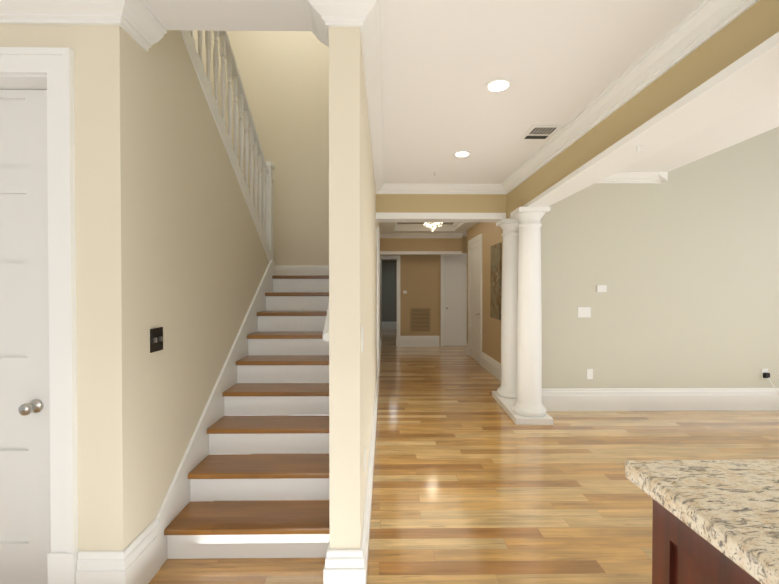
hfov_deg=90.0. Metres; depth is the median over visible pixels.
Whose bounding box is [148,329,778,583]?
floor
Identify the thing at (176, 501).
skirt
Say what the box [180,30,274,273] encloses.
trim
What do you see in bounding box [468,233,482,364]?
hall door
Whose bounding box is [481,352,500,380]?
baseboard
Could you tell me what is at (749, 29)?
header beam
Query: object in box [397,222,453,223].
ceiling
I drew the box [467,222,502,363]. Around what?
wall
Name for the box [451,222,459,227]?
crown molding
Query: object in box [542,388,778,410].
baseboard
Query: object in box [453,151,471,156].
recessed light
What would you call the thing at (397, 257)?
trim
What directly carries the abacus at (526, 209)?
on the column at (528, 403)
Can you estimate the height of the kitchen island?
0.855 m
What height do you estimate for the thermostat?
0.080 m
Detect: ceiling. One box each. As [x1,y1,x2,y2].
[142,0,778,236]
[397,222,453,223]
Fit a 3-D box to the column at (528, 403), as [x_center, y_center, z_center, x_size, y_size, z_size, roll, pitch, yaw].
[1.543,0.236,4.299,0.360,2.192,0.360,0,1,-1]
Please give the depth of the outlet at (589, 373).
4.59 m
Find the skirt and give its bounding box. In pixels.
[156,260,273,566]
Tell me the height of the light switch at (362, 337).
0.120 m
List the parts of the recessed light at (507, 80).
recessed ceiling light lens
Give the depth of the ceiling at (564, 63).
2.27 m
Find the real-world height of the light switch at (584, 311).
0.120 m
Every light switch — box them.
[150,327,162,352]
[361,325,363,351]
[578,307,590,316]
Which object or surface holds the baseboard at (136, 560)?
attached to the wall at (204, 261)
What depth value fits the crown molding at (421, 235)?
9.09 m
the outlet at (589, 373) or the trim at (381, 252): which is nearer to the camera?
the outlet at (589, 373)
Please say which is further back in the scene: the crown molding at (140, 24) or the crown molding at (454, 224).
the crown molding at (454, 224)
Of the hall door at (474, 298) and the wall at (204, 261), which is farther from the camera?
the hall door at (474, 298)
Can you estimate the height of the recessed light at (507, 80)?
0.006 m
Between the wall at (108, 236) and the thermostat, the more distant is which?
the thermostat
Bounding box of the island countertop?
[625,459,778,583]
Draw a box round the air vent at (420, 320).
[410,308,430,331]
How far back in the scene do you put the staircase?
2.58 m
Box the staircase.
[164,30,329,558]
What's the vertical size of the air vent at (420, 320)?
0.590 m
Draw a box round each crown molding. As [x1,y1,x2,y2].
[0,0,166,50]
[352,0,387,193]
[380,233,462,237]
[384,183,503,193]
[398,224,450,226]
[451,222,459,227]
[500,0,758,193]
[597,172,667,183]
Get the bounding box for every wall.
[0,24,141,550]
[139,30,268,530]
[193,27,381,548]
[380,237,466,345]
[382,260,396,321]
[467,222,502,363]
[541,127,778,388]
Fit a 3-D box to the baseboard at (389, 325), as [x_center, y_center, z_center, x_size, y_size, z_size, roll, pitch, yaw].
[1.008,1.175,13.774,2.566,0.260,0.024,0,1,-1]
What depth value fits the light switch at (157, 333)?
2.00 m
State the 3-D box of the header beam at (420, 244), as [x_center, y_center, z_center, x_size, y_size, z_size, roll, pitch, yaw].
[0.741,-1.133,9.249,1.926,0.470,0.180,0,1,-1]
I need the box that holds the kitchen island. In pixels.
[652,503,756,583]
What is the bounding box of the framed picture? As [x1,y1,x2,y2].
[490,243,500,319]
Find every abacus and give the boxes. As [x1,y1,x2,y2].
[496,218,518,225]
[510,207,549,216]
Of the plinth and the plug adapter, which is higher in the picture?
the plug adapter
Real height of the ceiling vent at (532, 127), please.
0.007 m
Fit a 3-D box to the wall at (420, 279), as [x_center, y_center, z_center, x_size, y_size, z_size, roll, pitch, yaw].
[1.035,-0.013,9.744,2.526,2.720,0.140,0,1,-1]
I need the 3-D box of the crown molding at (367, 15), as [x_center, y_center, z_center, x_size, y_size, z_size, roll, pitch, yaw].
[-0.100,-1.255,3.245,0.109,0.104,3.205,0,1,-1]
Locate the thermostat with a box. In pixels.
[596,285,606,291]
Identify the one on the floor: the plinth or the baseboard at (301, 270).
the plinth
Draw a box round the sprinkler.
[634,145,642,152]
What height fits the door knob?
0.066 m
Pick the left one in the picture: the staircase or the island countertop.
the staircase
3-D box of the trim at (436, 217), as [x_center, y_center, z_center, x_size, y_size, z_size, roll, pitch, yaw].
[0.640,-0.951,4.984,1.624,0.077,0.266,0,1,-1]
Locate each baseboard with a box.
[76,518,159,583]
[275,266,328,275]
[323,374,378,583]
[382,322,396,328]
[396,336,438,345]
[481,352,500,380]
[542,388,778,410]
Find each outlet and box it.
[364,445,365,471]
[587,369,592,378]
[762,369,767,378]
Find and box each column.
[497,222,518,398]
[512,211,545,416]
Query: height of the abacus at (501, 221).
0.046 m
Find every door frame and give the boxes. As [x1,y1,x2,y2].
[0,47,78,583]
[377,226,379,380]
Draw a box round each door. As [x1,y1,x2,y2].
[0,90,50,583]
[441,253,466,345]
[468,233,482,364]
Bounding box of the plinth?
[492,391,552,424]
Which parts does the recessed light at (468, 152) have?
recessed ceiling light lens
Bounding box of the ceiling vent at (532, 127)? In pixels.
[519,125,562,140]
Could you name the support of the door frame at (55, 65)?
attached to the wall at (108, 236)
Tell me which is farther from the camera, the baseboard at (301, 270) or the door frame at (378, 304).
the door frame at (378, 304)
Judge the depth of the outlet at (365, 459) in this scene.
2.14 m
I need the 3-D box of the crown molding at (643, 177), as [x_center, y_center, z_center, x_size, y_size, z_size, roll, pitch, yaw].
[2.435,-1.328,4.524,1.530,0.104,0.105,0,1,-1]
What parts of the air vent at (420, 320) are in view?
back return air vent grille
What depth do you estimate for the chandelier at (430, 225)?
7.95 m
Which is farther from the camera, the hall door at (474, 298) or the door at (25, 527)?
the hall door at (474, 298)
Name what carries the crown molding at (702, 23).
attached to the ceiling at (564, 63)
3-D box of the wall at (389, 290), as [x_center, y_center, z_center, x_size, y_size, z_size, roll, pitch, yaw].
[0.274,-0.055,13.835,1.500,2.720,0.140,0,1,-1]
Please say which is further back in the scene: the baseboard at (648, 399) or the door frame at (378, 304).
the door frame at (378, 304)
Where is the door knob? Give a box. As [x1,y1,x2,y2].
[18,399,42,415]
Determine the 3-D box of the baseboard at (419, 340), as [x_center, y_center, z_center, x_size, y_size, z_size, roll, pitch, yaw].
[0.701,1.217,9.741,1.074,0.260,0.164,0,1,-1]
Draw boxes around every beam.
[376,194,507,218]
[380,238,461,250]
[507,0,778,217]
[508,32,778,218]
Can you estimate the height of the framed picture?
1.200 m
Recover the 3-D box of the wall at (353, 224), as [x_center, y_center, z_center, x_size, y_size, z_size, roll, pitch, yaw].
[-1.282,-1.384,7.832,2.154,5.500,12.200,0,1,-1]
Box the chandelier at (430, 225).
[424,222,442,231]
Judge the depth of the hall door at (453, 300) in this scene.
9.67 m
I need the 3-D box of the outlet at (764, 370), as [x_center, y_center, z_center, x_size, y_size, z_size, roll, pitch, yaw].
[4.454,0.969,4.621,0.070,0.120,0.006,0,1,-1]
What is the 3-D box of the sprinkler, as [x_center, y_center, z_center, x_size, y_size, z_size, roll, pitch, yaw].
[1.514,-0.868,2.367,0.044,0.036,0.044,0,1,-1]
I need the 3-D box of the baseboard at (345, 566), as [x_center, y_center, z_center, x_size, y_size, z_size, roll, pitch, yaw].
[-0.224,1.280,3.570,0.187,0.260,3.644,0,1,-1]
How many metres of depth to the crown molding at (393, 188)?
4.79 m
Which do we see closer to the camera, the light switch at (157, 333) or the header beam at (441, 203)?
the light switch at (157, 333)
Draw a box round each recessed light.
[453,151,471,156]
[484,78,512,92]
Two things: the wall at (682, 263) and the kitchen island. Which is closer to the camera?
the kitchen island
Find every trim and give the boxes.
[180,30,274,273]
[376,212,505,221]
[380,251,461,254]
[380,255,399,345]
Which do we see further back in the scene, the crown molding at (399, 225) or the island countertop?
the crown molding at (399, 225)
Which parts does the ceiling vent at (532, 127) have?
ceiling air vent register slot, ceiling air vent register slot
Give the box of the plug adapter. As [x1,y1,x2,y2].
[763,372,769,377]

